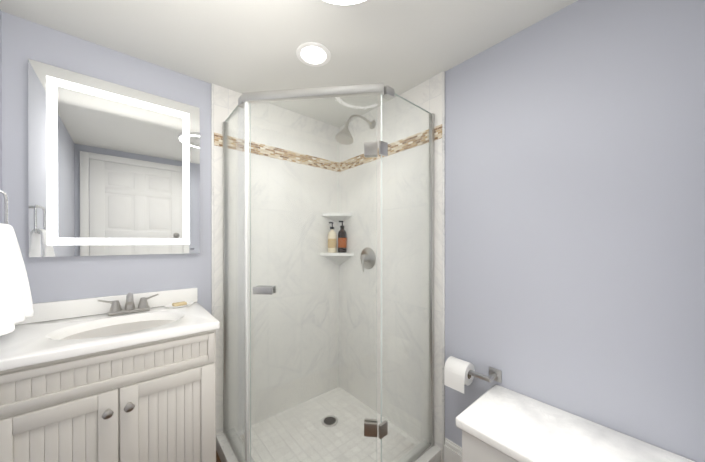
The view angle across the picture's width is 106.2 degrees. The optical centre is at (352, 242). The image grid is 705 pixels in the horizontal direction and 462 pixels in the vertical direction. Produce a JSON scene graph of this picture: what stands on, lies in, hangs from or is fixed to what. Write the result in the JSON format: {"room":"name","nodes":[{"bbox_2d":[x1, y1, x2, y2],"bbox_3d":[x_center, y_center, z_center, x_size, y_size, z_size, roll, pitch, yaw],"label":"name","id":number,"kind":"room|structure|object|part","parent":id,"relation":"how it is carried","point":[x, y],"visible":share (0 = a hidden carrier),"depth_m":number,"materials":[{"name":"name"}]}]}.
{"room":"bathroom","nodes":[
{"label":"bathroom","id":0,"kind":"room"},
{"bbox_2d":[0,9,1,222],"bbox_3d":[-0.797,0.146,0.260,0.100,2.160,2.050,0,0,-40],"label":"wall","id":1,"kind":"structure","parent":0,"point":[0,115],"depth_m":1.06,"materials":[{"name":"paint"}]},
{"bbox_2d":[0,190,33,335],"bbox_3d":[-1.176,0.043,0.877,0.116,0.478,0.296,0,0,-40],"label":"towel ring","id":2,"kind":"object","parent":1,"relation":"attached to","point":[16,304],"visible":1,"depth_m":0.89,"materials":[{"name":"white fabric"}]},
{"bbox_2d":[2,11,210,313],"bbox_3d":[-0.796,0.142,1.668,1.920,2.160,0.100,0,0,-40],"label":"wall","id":3,"kind":"structure","parent":0,"point":[52,279],"depth_m":1.23,"materials":[{"name":"paint"}]},
{"bbox_2d":[15,288,197,324],"bbox_3d":[-1.148,0.298,1.289,0.688,0.080,0.020,0,0,-40],"label":"backsplash","id":4,"kind":"structure","parent":3,"relation":"attached to","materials":[{"name":"stone"}]},
{"bbox_2d":[28,59,199,256],"bbox_3d":[-1.115,-0.351,1.311,0.626,0.824,0.029,0,0,-40],"label":"led mirror","id":5,"kind":"object","parent":3,"relation":"attached to","point":[113,168],"visible":1,"depth_m":1.25,"materials":[{"name":"white mirror"}]},
{"bbox_2d":[211,83,213,316],"bbox_3d":[-0.827,0.142,1.566,0.013,2.160,0.015,0,0,-40],"label":"trim","id":6,"kind":"structure","parent":3,"relation":"attached to","point":[212,199],"depth_m":1.56,"materials":[{"name":"stone"}]},
{"bbox_2d":[214,84,338,434],"bbox_3d":[-0.463,0.141,1.876,0.943,2.160,0.012,0,0,-40],"label":"wall tile","id":7,"kind":"structure","parent":3,"relation":"attached to","point":[225,102],"depth_m":1.84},
{"bbox_2d":[214,133,338,171],"bbox_3d":[-0.464,-0.613,1.864,0.930,0.075,0.002,0,0,-40],"label":"tile band","id":8,"kind":"object","parent":7,"relation":"attached to","point":[262,150],"visible":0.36,"depth_m":1.83,"materials":[{"name":"tile"}]},
{"bbox_2d":[216,451,220,461],"bbox_3d":[-0.134,1.274,0.888,1.920,0.100,2.150,0,0,-40],"label":"floor","id":9,"kind":"structure","parent":0,"point":[217,458],"depth_m":1.50,"materials":[{"name":"brown wood"}]},
{"bbox_2d":[0,288,219,461],"bbox_3d":[-0.985,0.741,1.098,0.688,0.965,0.525,0,0,-40],"label":"bathroom vanity","id":10,"kind":"object","parent":9,"relation":"on","point":[86,380],"visible":0.94,"depth_m":0.96,"materials":[{"name":"paint"}]},
{"bbox_3d":[-0.940,0.544,0.847,0.182,0.052,0.018,0,0,-40],"label":"door rail","id":11,"kind":"part","parent":10,"relation":"part of","materials":[{"name":"paint"}]},
{"bbox_3d":[-0.822,0.399,0.947,0.544,0.026,0.018,0,0,-40],"label":"drawer rail","id":12,"kind":"part","parent":10,"relation":"part of","materials":[{"name":"paint"}]},
{"bbox_3d":[-0.822,0.489,0.947,0.544,0.026,0.018,0,0,-40],"label":"drawer rail","id":13,"kind":"part","parent":10,"relation":"part of","materials":[{"name":"paint"}]},
{"bbox_3d":[-0.834,0.582,0.903,0.030,0.030,0.033,0,0,-40],"label":"knob","id":14,"kind":"part","parent":10,"relation":"part of","materials":[{"name":"silver metal"}]},
{"bbox_2d":[98,293,158,315],"bbox_3d":[-1.047,0.287,1.246,0.225,0.100,0.138,0,0,-40],"label":"faucet","id":15,"kind":"object","parent":10,"relation":"on","point":[117,309],"visible":1,"depth_m":1.25,"materials":[{"name":"silver metal"}]},
{"bbox_3d":[-1.134,0.275,1.223,0.064,0.032,0.023,0,0,-40],"label":"lever","id":16,"kind":"part","parent":15,"relation":"part of","materials":[{"name":"silver metal"}]},
{"bbox_3d":[-1.043,0.268,1.241,0.028,0.061,0.125,0,0,-40],"label":"spout","id":17,"kind":"part","parent":15,"relation":"part of","materials":[{"name":"silver metal"}]},
{"bbox_3d":[-0.791,0.582,0.939,0.030,0.030,0.033,0,0,-40],"label":"knob","id":18,"kind":"part","parent":10,"relation":"part of","materials":[{"name":"silver metal"}]},
{"bbox_3d":[-0.711,0.544,1.041,0.202,0.052,0.018,0,0,-40],"label":"door rail","id":19,"kind":"part","parent":10,"relation":"part of","materials":[{"name":"paint"}]},
{"bbox_2d":[165,301,193,307],"bbox_3d":[-0.911,0.327,1.394,0.130,0.021,0.094,0,0,-40],"label":"soap dish","id":20,"kind":"object","parent":10,"relation":"on","point":[179,304],"visible":1,"depth_m":1.38,"materials":[{"name":"white ceramic"}]},
{"bbox_2d":[216,428,440,461],"bbox_3d":[-0.172,1.184,1.405,1.308,0.078,0.377,0,0,5],"label":"curb","id":21,"kind":"object","parent":9,"relation":"on","point":[224,450],"visible":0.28,"depth_m":1.46,"materials":[{"name":"stone"}]},
{"bbox_2d":[223,83,433,461],"bbox_3d":[-0.161,0.207,1.537,0.893,1.872,0.893,0,0,-40],"label":"shower enclosure","id":22,"kind":"object","parent":21,"relation":"on","point":[372,428],"visible":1,"depth_m":1.30,"materials":[{"name":"clear glass"}]},
{"bbox_3d":[-0.641,1.138,1.449,0.018,0.012,0.364,0,0,-40],"label":"sill","id":23,"kind":"part","parent":22,"relation":"part of","materials":[{"name":"white stone"}]},
{"bbox_3d":[-0.647,0.207,1.454,0.008,1.858,0.383,0,0,-40],"label":"panel","id":24,"kind":"part","parent":22,"relation":"part of","materials":[{"name":"clear glass"}]},
{"bbox_3d":[-0.431,0.231,1.272,0.075,0.036,0.079,0,0,-40],"label":"handle","id":25,"kind":"part","parent":22,"relation":"part of","materials":[{"name":"silver metal"}]},
{"bbox_3d":[-0.426,0.231,1.312,0.075,0.036,0.079,0,0,-40],"label":"handle","id":26,"kind":"part","parent":22,"relation":"part of","materials":[{"name":"silver metal"}]},
{"bbox_3d":[-0.195,0.224,1.265,0.430,1.816,0.459,0,0,-40],"label":"door","id":27,"kind":"part","parent":22,"relation":"part of","materials":[{"name":"clear glass"}]},
{"bbox_3d":[0.293,0.207,1.364,0.414,1.858,0.008,0,0,-40],"label":"panel","id":28,"kind":"part","parent":22,"relation":"part of","materials":[{"name":"clear glass"}]},
{"bbox_3d":[0.286,1.138,1.361,0.395,0.012,0.018,0,0,-40],"label":"sill","id":29,"kind":"part","parent":22,"relation":"part of","materials":[{"name":"white stone"}]},
{"bbox_2d":[237,387,419,461],"bbox_3d":[-0.157,1.202,1.593,0.821,0.040,0.821,0,0,-40],"label":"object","id":30,"kind":"structure","parent":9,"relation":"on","point":[281,431],"depth_m":1.61,"materials":[{"name":"tile"}]},
{"bbox_2d":[321,415,337,426],"bbox_3d":[-0.150,1.179,1.750,0.110,0.004,0.110,0,0,-40],"label":"shower drain","id":31,"kind":"object","parent":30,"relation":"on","point":[327,422],"depth_m":1.74,"materials":[{"name":"silver metal"}]},
{"bbox_2d":[456,384,695,461],"bbox_3d":[0.772,0.946,0.858,0.375,0.556,0.735,0,0,-40],"label":"toilet tank","id":32,"kind":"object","parent":9,"relation":"on","point":[496,423],"depth_m":0.93,"materials":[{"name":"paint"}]},
{"bbox_2d":[0,0,577,126],"bbox_3d":[-0.134,-0.982,0.882,1.920,0.108,2.150,0,0,-40],"label":"ceiling","id":33,"kind":"structure","parent":0,"point":[399,47],"depth_m":1.20,"materials":[{"name":"paint"}]},
{"bbox_2d":[323,0,364,4],"bbox_3d":[-0.031,-0.923,0.838,0.366,0.024,0.366,0,0,-40],"label":"recessed light","id":34,"kind":"object","parent":33,"relation":"in","point":[344,2],"visible":0.92,"depth_m":1.00,"materials":[{"name":"white plastic"}]},
{"bbox_2d":[445,0,704,461],"bbox_3d":[0.593,0.143,1.434,0.100,2.160,2.050,0,0,-40],"label":"wall","id":35,"kind":"structure","parent":0,"point":[574,208],"depth_m":1.00,"materials":[{"name":"paint"}]},
{"bbox_2d":[339,72,441,461],"bbox_3d":[0.197,0.142,1.816,0.012,2.160,0.931,0,0,-40],"label":"wall tile","id":36,"kind":"structure","parent":35,"relation":"attached to","point":[426,95],"depth_m":1.72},
{"bbox_2d":[320,213,353,265],"bbox_3d":[-0.119,-0.018,2.037,0.185,0.417,0.185,0,0,-40],"label":"corner shelf","id":37,"kind":"object","parent":36,"relation":"attached to","point":[333,257],"depth_m":2.04,"materials":[{"name":"stone"}]},
{"bbox_2d":[328,222,336,252],"bbox_3d":[-0.157,-0.040,2.055,0.069,0.236,0.069,0,0,-40],"label":"bottle","id":38,"kind":"object","parent":37,"relation":"on","point":[332,245],"depth_m":2.03,"materials":[{"name":"beige plastic"}]},
{"bbox_2d":[338,221,346,252],"bbox_3d":[-0.080,-0.045,2.066,0.069,0.246,0.069,0,0,-40],"label":"bottle","id":39,"kind":"object","parent":37,"relation":"on","point":[343,242],"depth_m":2.04,"materials":[{"name":"black plastic"}]},
{"bbox_2d":[335,115,375,144],"bbox_3d":[0.022,-0.754,1.767,0.314,0.213,0.120,0,0,-40],"label":"shower head","id":40,"kind":"object","parent":36,"relation":"attached to","point":[341,138],"depth_m":1.71},
{"bbox_3d":[0.048,-0.813,1.789,0.230,0.094,0.015,0,0,-40],"label":"arm","id":41,"kind":"part","parent":40,"relation":"part of"},
{"bbox_2d":[360,247,375,271],"bbox_3d":[0.085,0.122,1.885,0.070,0.174,0.156,0,0,-40],"label":"shower valve","id":42,"kind":"object","parent":36,"relation":"attached to","point":[368,261],"depth_m":1.87,"materials":[{"name":"silver metal"}]},
{"bbox_2d":[339,124,441,171],"bbox_3d":[0.192,-0.613,1.809,0.002,0.075,0.930,0,0,-40],"label":"tile band","id":43,"kind":"object","parent":36,"relation":"attached to","point":[347,164],"visible":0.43,"depth_m":1.68,"materials":[{"name":"tile"}]},
{"bbox_2d":[442,71,444,461],"bbox_3d":[0.501,0.143,1.455,0.015,2.160,0.013,0,0,-40],"label":"trim","id":44,"kind":"structure","parent":35,"relation":"attached to","point":[443,252],"depth_m":1.45,"materials":[{"name":"stone"}]},
{"bbox_2d":[444,440,461,461],"bbox_3d":[0.596,1.153,1.346,0.014,0.140,0.278,0,0,-40],"label":"baseboard","id":45,"kind":"structure","parent":35,"relation":"attached to","point":[451,455],"depth_m":1.41,"materials":[{"name":"paint"}]},
{"bbox_2d":[445,437,461,449],"bbox_3d":[0.599,1.077,1.349,0.006,0.012,0.278,0,0,-40],"label":"bead","id":46,"kind":"object","parent":35,"relation":"attached to","point":[453,443],"visible":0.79,"depth_m":1.41,"materials":[{"name":"paint"}]},
{"bbox_2d":[444,356,501,393],"bbox_3d":[0.571,0.648,1.287,0.124,0.127,0.243,0,0,-40],"label":"toilet paper holder","id":47,"kind":"object","parent":35,"relation":"attached to","point":[459,374],"visible":1,"depth_m":1.27,"materials":[{"name":"white paper"}]},
{"bbox_3d":[0.644,0.625,1.226,0.071,0.018,0.018,0,0,-40],"label":"arm","id":48,"kind":"part","parent":47,"relation":"part of"},
{"bbox_3d":[0.675,0.625,1.252,0.010,0.056,0.056,0,0,-40],"label":"plate","id":49,"kind":"part","parent":47,"relation":"part of","materials":[{"name":"silver metal"}]}
]}

